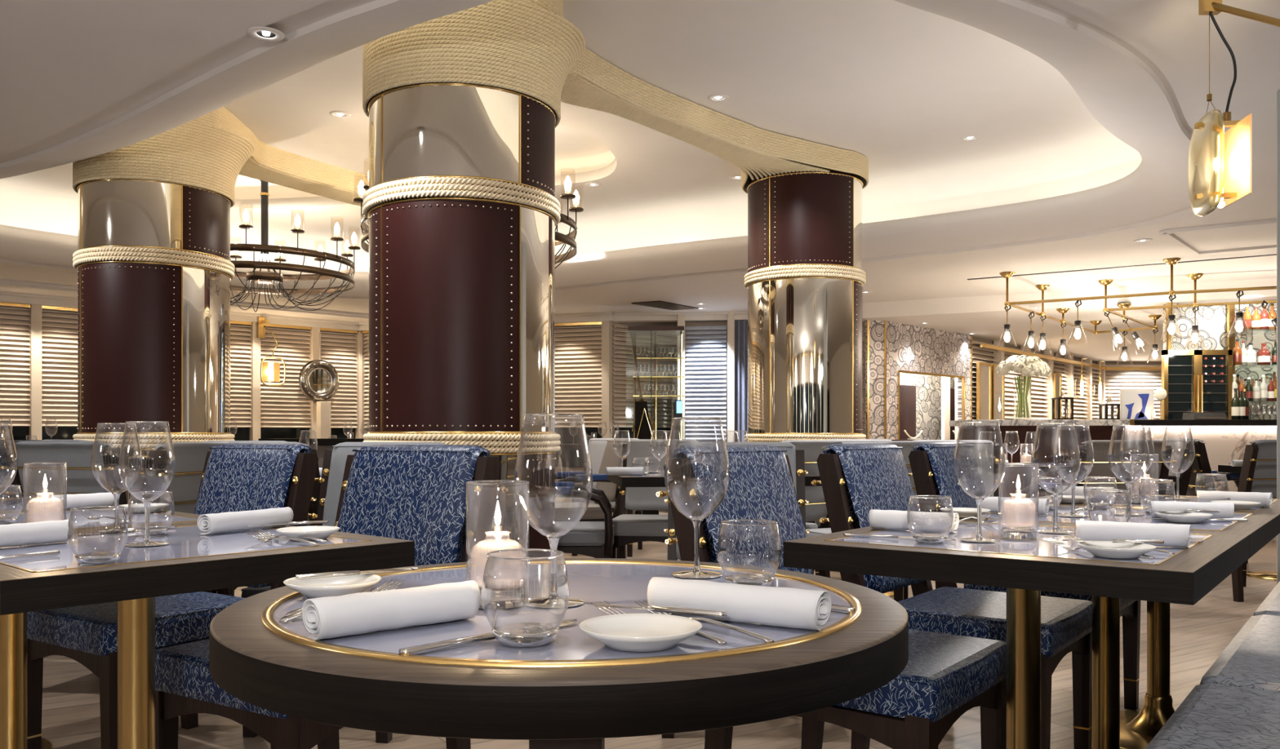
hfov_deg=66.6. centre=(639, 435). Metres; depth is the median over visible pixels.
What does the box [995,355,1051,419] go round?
flower vase
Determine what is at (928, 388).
wall
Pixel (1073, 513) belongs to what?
wine glass
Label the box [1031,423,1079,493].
bowl
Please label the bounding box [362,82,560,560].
column
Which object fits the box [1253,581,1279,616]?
seat cushion
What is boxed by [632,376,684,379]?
shelf
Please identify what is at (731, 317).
trim
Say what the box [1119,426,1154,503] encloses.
wine glass
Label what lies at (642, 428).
stand
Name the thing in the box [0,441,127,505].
bench
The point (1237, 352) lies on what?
liquor bottle
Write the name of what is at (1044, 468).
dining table
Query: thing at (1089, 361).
trim
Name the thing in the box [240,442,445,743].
dining chair
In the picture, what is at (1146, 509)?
water tumbler
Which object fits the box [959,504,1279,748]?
square table
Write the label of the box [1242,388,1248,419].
liquor bottle
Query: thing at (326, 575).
butter knife
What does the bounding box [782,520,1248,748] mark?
square table
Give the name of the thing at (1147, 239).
recessed light
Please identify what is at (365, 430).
window
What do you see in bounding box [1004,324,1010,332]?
socket
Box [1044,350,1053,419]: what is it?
trim
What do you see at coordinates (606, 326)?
trim
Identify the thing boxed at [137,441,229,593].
dining chair
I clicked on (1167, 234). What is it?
ceiling panel
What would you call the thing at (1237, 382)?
liquor bottle
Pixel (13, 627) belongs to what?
square table
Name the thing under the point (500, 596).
candle lamp
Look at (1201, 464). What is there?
armchair
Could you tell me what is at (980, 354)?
window
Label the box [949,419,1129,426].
countertop
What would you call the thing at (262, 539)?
fork
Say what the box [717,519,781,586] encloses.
water tumbler
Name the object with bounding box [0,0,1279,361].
ceiling
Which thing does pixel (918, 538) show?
water tumbler
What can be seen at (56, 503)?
roll
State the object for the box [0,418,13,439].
wine glass
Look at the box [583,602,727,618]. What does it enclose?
butter knife
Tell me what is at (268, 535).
fork
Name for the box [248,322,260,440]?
trim
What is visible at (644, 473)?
water tumbler
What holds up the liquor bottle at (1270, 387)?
on the glass shelf at (1250, 402)
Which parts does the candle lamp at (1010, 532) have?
glass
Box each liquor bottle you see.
[1231,374,1237,399]
[1231,388,1239,419]
[1232,339,1241,365]
[1235,374,1239,397]
[1238,376,1244,397]
[1238,388,1245,419]
[1241,341,1247,364]
[1242,304,1251,329]
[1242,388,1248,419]
[1244,377,1253,401]
[1246,343,1256,364]
[1251,307,1261,328]
[1253,378,1259,401]
[1257,342,1270,364]
[1259,374,1267,401]
[1260,303,1268,328]
[1265,377,1269,385]
[1267,377,1274,401]
[1268,303,1276,328]
[1271,341,1276,364]
[1271,372,1276,401]
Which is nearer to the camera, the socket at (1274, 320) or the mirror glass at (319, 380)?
the socket at (1274, 320)
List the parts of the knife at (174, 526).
blade, handle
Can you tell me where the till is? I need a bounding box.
[1182,412,1228,419]
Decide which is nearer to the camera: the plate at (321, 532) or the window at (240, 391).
the plate at (321, 532)
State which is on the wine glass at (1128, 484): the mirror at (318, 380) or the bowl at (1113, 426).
the bowl at (1113, 426)
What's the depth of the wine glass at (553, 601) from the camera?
1.20 m
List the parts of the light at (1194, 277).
drop rod, pendant bulb, bulb, pendant bulb, bulb, pendant bulb, bulb, pendant bulb, bulb, pendant bulb, rod, bulb, drop rod, rod, pendant bulb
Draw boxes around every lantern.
[257,316,285,386]
[1051,386,1073,419]
[1073,358,1090,397]
[1091,360,1109,399]
[1098,393,1119,419]
[1188,13,1252,217]
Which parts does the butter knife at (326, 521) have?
blade, handle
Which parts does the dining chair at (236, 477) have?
leg, leg, seat, post, backrest, post, brass rod, brass rod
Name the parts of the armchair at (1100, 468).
armrest, post, brass rod, backrest, brass rod, post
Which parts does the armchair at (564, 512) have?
armrest, seat, armrest, backrest, post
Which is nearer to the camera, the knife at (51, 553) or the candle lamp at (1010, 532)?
the knife at (51, 553)
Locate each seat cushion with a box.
[1144,683,1279,748]
[1200,614,1279,692]
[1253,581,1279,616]
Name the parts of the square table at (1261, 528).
frame rail, frame rail, frame rail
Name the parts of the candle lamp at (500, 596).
glass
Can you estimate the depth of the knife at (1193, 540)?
1.89 m
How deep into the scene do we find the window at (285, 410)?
12.35 m
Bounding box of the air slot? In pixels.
[967,253,1276,279]
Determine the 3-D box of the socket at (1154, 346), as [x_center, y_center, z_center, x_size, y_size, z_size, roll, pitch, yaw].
[5.757,-0.980,10.900,0.054,0.070,0.054,0,0,0]
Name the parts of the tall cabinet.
brass leg, brass leg, brass leg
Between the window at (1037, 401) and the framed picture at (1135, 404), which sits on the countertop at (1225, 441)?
the framed picture at (1135, 404)
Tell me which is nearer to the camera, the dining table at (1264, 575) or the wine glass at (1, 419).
the dining table at (1264, 575)
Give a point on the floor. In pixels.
(1200, 632)
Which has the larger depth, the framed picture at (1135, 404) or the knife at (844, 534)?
the framed picture at (1135, 404)
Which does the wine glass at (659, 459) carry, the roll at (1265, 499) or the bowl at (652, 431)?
the bowl at (652, 431)
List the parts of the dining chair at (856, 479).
brass rod, brass rod, post, backrest, post, seat, leg, leg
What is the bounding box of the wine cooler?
[1161,350,1232,419]
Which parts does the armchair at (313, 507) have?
post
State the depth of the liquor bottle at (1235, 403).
9.18 m
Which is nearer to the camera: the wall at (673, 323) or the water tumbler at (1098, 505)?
the water tumbler at (1098, 505)
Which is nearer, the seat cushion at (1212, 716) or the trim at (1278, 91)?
the seat cushion at (1212, 716)
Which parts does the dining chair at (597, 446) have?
post, seat, backrest, leg, post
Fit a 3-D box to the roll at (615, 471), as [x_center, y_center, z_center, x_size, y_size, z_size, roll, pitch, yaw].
[-0.079,0.187,5.049,0.195,0.044,0.040,0,0,0]
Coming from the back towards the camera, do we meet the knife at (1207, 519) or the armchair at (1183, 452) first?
the armchair at (1183, 452)
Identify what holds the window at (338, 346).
in the wall
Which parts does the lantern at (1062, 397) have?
frame, handle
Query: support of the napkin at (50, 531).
on the square table at (192, 562)
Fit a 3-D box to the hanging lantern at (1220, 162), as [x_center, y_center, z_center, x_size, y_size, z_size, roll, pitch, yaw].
[1.896,-1.081,3.200,0.135,0.709,0.260,0,0,10]
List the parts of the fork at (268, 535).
handle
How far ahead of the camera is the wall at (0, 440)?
6.22 m
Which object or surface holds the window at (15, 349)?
in the wall
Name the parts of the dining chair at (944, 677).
brass rod, brass rod, post, backrest, post, seat, leg, leg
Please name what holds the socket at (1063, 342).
attached to the light at (1170, 261)
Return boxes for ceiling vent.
[631,301,697,310]
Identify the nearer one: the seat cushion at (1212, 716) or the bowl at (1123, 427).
the seat cushion at (1212, 716)
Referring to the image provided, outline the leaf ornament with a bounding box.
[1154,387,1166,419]
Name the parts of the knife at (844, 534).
handle, blade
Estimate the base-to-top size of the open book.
0.012 m
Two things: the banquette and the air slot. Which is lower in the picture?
the banquette
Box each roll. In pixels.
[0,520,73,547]
[44,492,114,511]
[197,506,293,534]
[302,580,480,639]
[319,467,322,476]
[605,466,643,475]
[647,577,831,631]
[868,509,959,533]
[980,496,1049,515]
[1000,460,1008,466]
[1054,485,1115,501]
[1075,520,1191,547]
[1148,501,1234,518]
[1196,490,1272,507]
[1231,460,1243,466]
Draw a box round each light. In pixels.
[247,26,284,41]
[329,111,351,118]
[585,182,601,186]
[707,93,728,102]
[728,175,742,180]
[960,134,980,141]
[997,257,1276,358]
[1029,306,1041,309]
[1097,273,1276,364]
[1133,238,1152,242]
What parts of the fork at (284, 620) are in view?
handle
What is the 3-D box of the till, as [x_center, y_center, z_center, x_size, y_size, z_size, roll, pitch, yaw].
[5.273,-0.176,9.099,0.320,0.070,0.202,0,0,0]
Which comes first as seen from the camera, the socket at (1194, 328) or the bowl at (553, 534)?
the bowl at (553, 534)
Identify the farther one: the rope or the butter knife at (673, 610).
the rope
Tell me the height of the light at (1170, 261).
0.680 m
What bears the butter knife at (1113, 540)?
on the plate at (1115, 550)
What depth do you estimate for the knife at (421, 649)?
0.96 m
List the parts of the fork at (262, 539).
handle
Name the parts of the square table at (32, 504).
frame rail, frame rail, plate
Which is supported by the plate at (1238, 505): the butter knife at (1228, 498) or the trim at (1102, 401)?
the butter knife at (1228, 498)
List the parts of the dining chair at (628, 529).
leg, post, seat, backrest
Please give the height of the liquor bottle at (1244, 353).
0.240 m
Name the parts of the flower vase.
stem, stem, stem, stem, stem, stem, stem, stem, stem, stem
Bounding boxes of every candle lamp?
[22,462,66,523]
[465,480,528,608]
[995,443,1007,452]
[998,462,1039,538]
[1020,444,1032,466]
[1129,453,1158,504]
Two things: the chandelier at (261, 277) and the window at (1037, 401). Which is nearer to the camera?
the chandelier at (261, 277)
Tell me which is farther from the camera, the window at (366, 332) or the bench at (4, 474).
the window at (366, 332)
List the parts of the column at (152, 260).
leather panel, mirror panel, mirror panel, leather panel, mirror panel, mirror panel, leather panel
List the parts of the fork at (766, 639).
handle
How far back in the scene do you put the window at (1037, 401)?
15.19 m
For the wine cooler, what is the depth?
9.57 m
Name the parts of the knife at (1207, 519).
handle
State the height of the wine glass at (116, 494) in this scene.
0.235 m
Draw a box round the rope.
[903,430,922,438]
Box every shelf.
[632,357,684,361]
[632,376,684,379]
[632,395,684,398]
[1223,328,1276,334]
[1232,364,1276,368]
[1248,401,1276,404]
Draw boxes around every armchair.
[213,441,320,526]
[555,439,633,558]
[555,482,613,558]
[1020,440,1176,497]
[1156,439,1199,495]
[1186,439,1248,563]
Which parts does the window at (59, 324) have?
glass pane, brass rail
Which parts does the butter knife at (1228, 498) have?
blade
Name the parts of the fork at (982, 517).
handle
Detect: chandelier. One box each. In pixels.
[230,180,360,312]
[353,169,583,268]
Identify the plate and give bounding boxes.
[119,503,169,513]
[275,525,340,540]
[283,573,382,598]
[578,613,702,652]
[939,507,991,518]
[1050,495,1093,503]
[1076,541,1156,559]
[1154,511,1213,523]
[1209,500,1261,510]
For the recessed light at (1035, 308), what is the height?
0.008 m
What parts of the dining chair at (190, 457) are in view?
post, brass rod, brass rod, backrest, post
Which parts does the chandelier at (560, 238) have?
candle arm, bulb, candle arm, candle arm, bulb, lamp shade, candle arm, bulb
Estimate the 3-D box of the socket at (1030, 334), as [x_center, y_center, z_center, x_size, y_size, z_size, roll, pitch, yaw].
[3.811,-0.980,9.503,0.054,0.070,0.054,0,0,0]
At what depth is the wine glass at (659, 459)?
5.19 m
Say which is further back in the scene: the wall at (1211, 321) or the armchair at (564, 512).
the wall at (1211, 321)
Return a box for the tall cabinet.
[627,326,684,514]
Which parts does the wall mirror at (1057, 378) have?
mirror pane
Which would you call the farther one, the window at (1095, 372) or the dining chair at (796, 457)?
the window at (1095, 372)
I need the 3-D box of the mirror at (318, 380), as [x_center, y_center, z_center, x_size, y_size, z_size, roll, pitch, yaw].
[-4.101,-0.869,12.495,0.550,0.895,0.092,0,0,-44]
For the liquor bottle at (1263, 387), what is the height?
0.261 m
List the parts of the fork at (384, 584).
handle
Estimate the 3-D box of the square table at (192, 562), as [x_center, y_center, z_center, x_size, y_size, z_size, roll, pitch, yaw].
[-0.951,0.584,1.910,0.713,0.751,0.713,0,0,42]
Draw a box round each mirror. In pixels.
[298,332,339,402]
[976,362,991,419]
[991,364,1004,419]
[1053,373,1062,418]
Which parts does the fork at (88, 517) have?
handle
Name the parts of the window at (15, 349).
glass pane, brass rail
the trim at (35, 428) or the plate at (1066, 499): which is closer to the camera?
the plate at (1066, 499)
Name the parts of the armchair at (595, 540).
seat, armrest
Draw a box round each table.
[0,496,115,748]
[0,507,200,748]
[0,523,414,748]
[209,558,908,748]
[559,444,584,449]
[607,471,822,487]
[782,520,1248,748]
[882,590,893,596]
[949,419,1134,497]
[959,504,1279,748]
[1000,463,1073,497]
[1037,493,1279,748]
[1217,465,1276,580]
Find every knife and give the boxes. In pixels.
[0,551,60,559]
[72,524,176,534]
[247,520,328,527]
[295,567,417,580]
[398,619,577,655]
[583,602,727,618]
[831,604,855,613]
[843,533,955,541]
[1062,538,1164,544]
[1151,509,1219,512]
[1155,518,1248,521]
[1190,538,1203,542]
[1196,497,1230,499]
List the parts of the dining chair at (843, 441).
seat, backrest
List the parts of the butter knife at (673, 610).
blade, handle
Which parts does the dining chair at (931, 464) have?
post, backrest, seat, leg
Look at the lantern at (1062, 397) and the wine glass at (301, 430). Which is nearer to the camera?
the wine glass at (301, 430)
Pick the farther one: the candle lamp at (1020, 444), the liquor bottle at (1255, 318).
the liquor bottle at (1255, 318)
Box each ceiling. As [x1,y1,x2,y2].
[0,0,1142,271]
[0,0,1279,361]
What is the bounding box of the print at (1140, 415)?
[1124,394,1149,419]
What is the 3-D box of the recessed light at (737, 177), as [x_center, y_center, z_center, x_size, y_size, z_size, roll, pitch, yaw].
[0.771,-2.039,7.710,0.132,0.008,0.132,0,0,0]
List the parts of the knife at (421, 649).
handle, blade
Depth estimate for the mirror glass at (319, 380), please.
12.50 m
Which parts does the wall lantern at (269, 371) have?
wall plate, arm, power cord, plate, tube bulb, frame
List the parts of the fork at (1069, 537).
handle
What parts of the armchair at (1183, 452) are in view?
armrest, post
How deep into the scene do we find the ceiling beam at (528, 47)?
4.40 m
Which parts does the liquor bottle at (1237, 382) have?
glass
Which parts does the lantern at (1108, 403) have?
handle, frame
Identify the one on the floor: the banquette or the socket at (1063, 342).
the banquette
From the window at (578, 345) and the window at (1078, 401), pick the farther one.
the window at (1078, 401)
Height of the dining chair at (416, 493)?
0.934 m
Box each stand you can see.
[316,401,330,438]
[635,401,658,515]
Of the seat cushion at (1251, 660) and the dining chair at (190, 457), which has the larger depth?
the dining chair at (190, 457)
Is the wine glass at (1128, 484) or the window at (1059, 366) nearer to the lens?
the wine glass at (1128, 484)
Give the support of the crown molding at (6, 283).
attached to the ceiling at (80, 80)
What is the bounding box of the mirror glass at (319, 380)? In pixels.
[308,368,331,392]
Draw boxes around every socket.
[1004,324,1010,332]
[1027,330,1034,338]
[1040,333,1045,340]
[1060,339,1066,346]
[1074,320,1080,328]
[1111,327,1119,335]
[1121,346,1127,352]
[1131,332,1139,339]
[1152,344,1157,351]
[1168,315,1175,324]
[1191,325,1198,333]
[1235,311,1243,321]
[1271,318,1276,327]
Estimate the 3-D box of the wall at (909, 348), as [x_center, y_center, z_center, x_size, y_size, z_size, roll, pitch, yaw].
[3.619,-0.190,12.258,0.080,2.300,2.287,0,0,43]
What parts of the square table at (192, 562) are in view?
frame rail, frame rail, frame rail, frame rail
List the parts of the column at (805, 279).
leather panel, mirror panel, mirror panel, leather panel, mirror panel, leather panel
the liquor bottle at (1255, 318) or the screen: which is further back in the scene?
the screen
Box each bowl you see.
[90,423,142,493]
[118,422,175,501]
[513,414,593,536]
[649,431,668,458]
[663,418,729,519]
[953,422,1005,498]
[1004,431,1019,453]
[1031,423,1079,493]
[1053,425,1093,484]
[1107,426,1149,483]
[1119,426,1154,475]
[1160,427,1195,473]
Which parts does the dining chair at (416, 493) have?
leg, seat, leg, post, backrest, post, brass rod, brass rod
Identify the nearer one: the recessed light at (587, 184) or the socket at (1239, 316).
the recessed light at (587, 184)
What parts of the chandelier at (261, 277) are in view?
candle arm, candle arm, bulb, stem, candle arm, candle arm, bulb, bulb, candle arm, bulb, candle arm, lamp shade, bulb, candle arm, candle arm, bulb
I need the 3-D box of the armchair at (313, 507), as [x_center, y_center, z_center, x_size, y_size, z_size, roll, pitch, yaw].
[-1.447,0.493,4.160,0.576,0.934,0.675,0,0,15]
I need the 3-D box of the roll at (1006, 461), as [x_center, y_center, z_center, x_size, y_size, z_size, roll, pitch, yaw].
[2.335,0.187,6.449,0.195,0.044,0.040,0,0,0]
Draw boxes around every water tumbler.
[0,484,22,524]
[66,506,128,564]
[127,491,174,536]
[481,548,569,647]
[632,457,648,475]
[644,457,659,473]
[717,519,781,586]
[906,495,953,543]
[1029,476,1063,510]
[1083,476,1117,509]
[1087,488,1132,522]
[1137,479,1175,513]
[1195,473,1227,493]
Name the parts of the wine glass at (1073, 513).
stem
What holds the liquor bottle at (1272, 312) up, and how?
on the glass shelf at (1252, 331)
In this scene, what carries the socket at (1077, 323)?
attached to the light at (1170, 261)
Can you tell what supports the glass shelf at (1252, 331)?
attached to the upright
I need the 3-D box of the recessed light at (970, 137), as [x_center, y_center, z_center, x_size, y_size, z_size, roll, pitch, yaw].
[2.263,-2.039,6.684,0.132,0.008,0.132,0,0,0]
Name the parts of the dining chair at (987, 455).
leg, post, backrest, post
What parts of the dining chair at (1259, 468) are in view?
leg, post, brass rod, brass rod, backrest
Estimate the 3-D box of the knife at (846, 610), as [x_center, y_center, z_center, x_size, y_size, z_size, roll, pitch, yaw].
[0.167,0.205,1.217,0.225,0.006,0.018,0,0,44]
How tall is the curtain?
2.330 m
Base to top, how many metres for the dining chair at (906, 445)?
0.934 m
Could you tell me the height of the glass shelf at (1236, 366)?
0.012 m
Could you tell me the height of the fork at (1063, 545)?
0.015 m
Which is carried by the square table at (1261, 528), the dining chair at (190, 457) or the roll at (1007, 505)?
the roll at (1007, 505)
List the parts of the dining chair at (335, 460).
leg, seat, post, leg, backrest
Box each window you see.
[0,302,31,439]
[41,305,77,439]
[230,320,252,440]
[260,323,311,439]
[320,328,358,438]
[360,330,368,431]
[362,333,368,435]
[555,321,601,467]
[685,321,727,442]
[972,337,998,419]
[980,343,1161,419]
[1004,342,1025,419]
[1031,348,1048,419]
[1053,353,1068,417]
[1073,356,1087,419]
[1092,360,1101,419]
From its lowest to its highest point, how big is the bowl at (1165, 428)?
0.152 m
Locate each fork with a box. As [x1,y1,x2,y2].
[80,512,128,523]
[244,531,319,546]
[251,528,326,542]
[279,582,403,622]
[284,578,404,617]
[591,600,727,644]
[634,600,773,643]
[959,512,993,522]
[959,515,1001,523]
[1043,538,1155,559]
[1063,535,1174,555]
[1069,503,1095,513]
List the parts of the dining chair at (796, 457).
leg, post, brass rod, backrest, brass rod, post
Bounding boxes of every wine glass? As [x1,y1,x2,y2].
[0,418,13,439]
[0,422,17,494]
[90,422,142,533]
[118,421,175,546]
[298,430,317,450]
[513,413,593,608]
[613,430,631,467]
[649,430,668,474]
[663,417,729,578]
[953,422,1005,542]
[1004,431,1019,466]
[1031,422,1079,533]
[1053,425,1093,517]
[1107,425,1149,515]
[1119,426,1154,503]
[1160,426,1195,499]
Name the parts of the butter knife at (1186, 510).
handle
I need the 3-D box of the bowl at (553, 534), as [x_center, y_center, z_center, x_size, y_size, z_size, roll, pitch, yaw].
[-0.107,0.051,1.210,0.098,0.152,0.098,0,0,0]
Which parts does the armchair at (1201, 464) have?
brass rod, backrest, post, armrest, armrest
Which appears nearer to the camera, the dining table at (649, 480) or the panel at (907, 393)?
the dining table at (649, 480)
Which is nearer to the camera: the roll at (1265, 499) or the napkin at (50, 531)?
the napkin at (50, 531)
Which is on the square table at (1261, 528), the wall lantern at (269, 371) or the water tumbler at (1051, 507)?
the water tumbler at (1051, 507)
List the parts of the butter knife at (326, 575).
handle, blade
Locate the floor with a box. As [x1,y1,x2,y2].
[41,510,1276,748]
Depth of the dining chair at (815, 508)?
5.15 m
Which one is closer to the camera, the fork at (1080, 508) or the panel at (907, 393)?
the fork at (1080, 508)
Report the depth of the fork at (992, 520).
2.29 m
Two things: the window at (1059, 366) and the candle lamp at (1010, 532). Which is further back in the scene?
the window at (1059, 366)
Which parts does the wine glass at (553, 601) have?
stem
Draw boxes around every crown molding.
[0,279,368,319]
[0,291,359,330]
[359,311,617,330]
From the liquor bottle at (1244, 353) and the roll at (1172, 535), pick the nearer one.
the roll at (1172, 535)
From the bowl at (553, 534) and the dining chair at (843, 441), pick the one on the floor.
the dining chair at (843, 441)
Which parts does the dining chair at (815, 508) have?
brass rod, backrest, seat, brass rod, post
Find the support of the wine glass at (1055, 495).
on the square table at (1026, 567)
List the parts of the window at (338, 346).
brass rail, glass pane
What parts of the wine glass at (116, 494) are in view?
stem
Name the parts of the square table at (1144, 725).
frame rail, plate, frame rail, frame rail, frame rail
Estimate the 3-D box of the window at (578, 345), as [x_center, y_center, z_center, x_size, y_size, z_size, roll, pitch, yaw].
[-0.948,-0.495,12.146,1.164,1.790,0.130,0,0,18]
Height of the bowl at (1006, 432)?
0.152 m
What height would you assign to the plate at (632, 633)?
0.020 m
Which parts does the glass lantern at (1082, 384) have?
tube bulb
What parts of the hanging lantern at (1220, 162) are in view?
bulb, power cord, plate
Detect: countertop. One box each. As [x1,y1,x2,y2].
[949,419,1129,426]
[1124,419,1276,540]
[1134,419,1276,426]
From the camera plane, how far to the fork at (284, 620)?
1.10 m
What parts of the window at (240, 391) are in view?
glass pane, brass rail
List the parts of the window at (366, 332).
brass rail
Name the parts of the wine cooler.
door, door glass, handle, handle, door glass, door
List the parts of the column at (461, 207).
leather panel, mirror panel, mirror panel, leather panel, mirror panel, mirror panel, leather panel, leather panel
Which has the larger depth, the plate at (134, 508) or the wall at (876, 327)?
the wall at (876, 327)
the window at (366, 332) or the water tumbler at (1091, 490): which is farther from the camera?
the window at (366, 332)
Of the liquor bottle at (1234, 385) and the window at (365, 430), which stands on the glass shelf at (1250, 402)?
the liquor bottle at (1234, 385)
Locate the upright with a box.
[1226,304,1235,380]
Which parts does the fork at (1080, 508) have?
handle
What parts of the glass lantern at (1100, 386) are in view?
tube bulb, glass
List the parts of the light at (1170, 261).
bulb, drop rod, pendant bulb, rod, pendant bulb, rod, bulb, pendant bulb, bulb, drop rod, pendant bulb, bulb, bulb, pendant bulb, pendant bulb, bulb, drop rod, rod, pendant bulb, bulb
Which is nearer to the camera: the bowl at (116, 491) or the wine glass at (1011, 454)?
the bowl at (116, 491)
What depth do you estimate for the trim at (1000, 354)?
13.77 m
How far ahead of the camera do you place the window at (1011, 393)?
14.28 m
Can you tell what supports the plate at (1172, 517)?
on the square table at (1261, 528)
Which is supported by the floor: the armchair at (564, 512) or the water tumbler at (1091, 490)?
the armchair at (564, 512)
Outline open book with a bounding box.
[907,438,920,439]
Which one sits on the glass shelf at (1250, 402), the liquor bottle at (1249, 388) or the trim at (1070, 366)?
the liquor bottle at (1249, 388)
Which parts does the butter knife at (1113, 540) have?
blade, handle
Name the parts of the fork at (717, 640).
handle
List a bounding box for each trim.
[28,304,41,439]
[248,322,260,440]
[308,327,319,438]
[355,330,362,438]
[601,320,612,438]
[677,315,684,439]
[727,311,734,442]
[884,320,972,439]
[993,340,1004,364]
[1020,346,1031,419]
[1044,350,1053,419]
[1064,354,1073,417]
[1083,358,1092,419]
[1097,361,1105,419]
[1166,302,1171,350]
[1276,89,1279,584]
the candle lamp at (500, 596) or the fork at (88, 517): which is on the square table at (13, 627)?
the fork at (88, 517)
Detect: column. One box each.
[72,142,235,504]
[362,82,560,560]
[744,159,866,570]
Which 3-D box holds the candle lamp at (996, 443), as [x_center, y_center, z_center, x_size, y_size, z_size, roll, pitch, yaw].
[2.559,0.132,6.900,0.078,0.150,0.078,0,0,0]
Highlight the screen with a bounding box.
[675,400,682,439]
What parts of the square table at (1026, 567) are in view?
frame rail, frame rail, frame rail, frame rail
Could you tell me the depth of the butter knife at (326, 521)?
2.06 m
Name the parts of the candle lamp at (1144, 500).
glass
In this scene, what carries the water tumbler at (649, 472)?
on the dining table at (649, 480)
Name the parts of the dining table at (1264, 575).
plate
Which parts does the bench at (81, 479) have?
post, brass rod, brass rod, backrest, post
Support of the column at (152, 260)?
on the floor
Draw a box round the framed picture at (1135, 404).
[1119,389,1154,419]
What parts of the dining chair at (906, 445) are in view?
seat, backrest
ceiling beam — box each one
[72,106,368,208]
[362,0,868,193]
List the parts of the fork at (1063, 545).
handle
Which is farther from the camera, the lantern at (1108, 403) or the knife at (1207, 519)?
the lantern at (1108, 403)
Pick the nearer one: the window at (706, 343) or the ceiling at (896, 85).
the ceiling at (896, 85)
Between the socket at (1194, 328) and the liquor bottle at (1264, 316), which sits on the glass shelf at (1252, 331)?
the liquor bottle at (1264, 316)
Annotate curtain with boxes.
[734,320,747,442]
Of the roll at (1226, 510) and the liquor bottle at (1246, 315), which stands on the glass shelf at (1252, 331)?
the liquor bottle at (1246, 315)
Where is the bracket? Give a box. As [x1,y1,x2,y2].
[1198,0,1279,26]
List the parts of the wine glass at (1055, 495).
stem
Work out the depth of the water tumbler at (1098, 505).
2.76 m
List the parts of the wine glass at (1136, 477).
stem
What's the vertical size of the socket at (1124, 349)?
0.070 m
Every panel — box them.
[899,384,915,439]
[941,377,950,439]
[950,388,955,439]
[1159,219,1276,255]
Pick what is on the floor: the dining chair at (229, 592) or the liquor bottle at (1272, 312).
the dining chair at (229, 592)
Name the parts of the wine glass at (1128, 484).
stem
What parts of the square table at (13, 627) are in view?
frame rail, frame rail, frame rail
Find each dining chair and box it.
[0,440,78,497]
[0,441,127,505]
[27,443,324,748]
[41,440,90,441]
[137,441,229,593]
[155,444,508,748]
[203,440,284,596]
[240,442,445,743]
[571,438,642,557]
[612,439,697,559]
[656,444,1006,748]
[662,442,808,738]
[780,440,842,577]
[805,440,955,589]
[811,443,1092,748]
[814,439,891,575]
[893,440,1004,601]
[908,442,1140,710]
[1231,440,1276,602]
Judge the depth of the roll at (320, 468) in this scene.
4.93 m
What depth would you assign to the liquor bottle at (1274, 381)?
9.66 m
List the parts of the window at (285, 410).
glass pane, brass rail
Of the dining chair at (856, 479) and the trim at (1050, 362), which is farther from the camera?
the trim at (1050, 362)
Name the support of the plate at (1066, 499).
on the square table at (1144, 725)
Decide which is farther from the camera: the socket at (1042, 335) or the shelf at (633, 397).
the shelf at (633, 397)
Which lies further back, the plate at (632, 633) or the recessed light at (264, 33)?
the recessed light at (264, 33)
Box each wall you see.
[0,440,41,441]
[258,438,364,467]
[555,322,616,513]
[684,321,708,439]
[862,320,866,439]
[886,320,970,439]
[899,373,955,439]
[955,377,957,439]
[1163,303,1276,419]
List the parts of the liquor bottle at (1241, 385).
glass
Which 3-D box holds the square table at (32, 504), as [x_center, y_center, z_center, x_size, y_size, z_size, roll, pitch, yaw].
[-2.015,0.584,2.862,0.713,0.751,0.713,0,0,42]
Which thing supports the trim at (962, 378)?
attached to the wall at (909, 348)
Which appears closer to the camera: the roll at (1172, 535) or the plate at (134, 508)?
the roll at (1172, 535)
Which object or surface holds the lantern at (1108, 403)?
on the table at (1100, 429)
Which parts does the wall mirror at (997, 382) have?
mirror pane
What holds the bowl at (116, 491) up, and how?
on the wine glass at (116, 494)
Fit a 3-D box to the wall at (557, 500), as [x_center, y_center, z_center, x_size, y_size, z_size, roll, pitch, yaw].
[-2.028,-0.290,12.643,3.626,2.500,0.100,0,0,18]
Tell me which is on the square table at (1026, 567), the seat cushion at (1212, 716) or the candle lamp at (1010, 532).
the candle lamp at (1010, 532)
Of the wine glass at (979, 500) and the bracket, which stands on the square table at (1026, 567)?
the wine glass at (979, 500)
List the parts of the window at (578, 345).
glass pane, brass rail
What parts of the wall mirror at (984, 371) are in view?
mirror pane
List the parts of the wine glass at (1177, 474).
stem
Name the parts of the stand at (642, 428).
brass leg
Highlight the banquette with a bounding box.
[1144,581,1279,748]

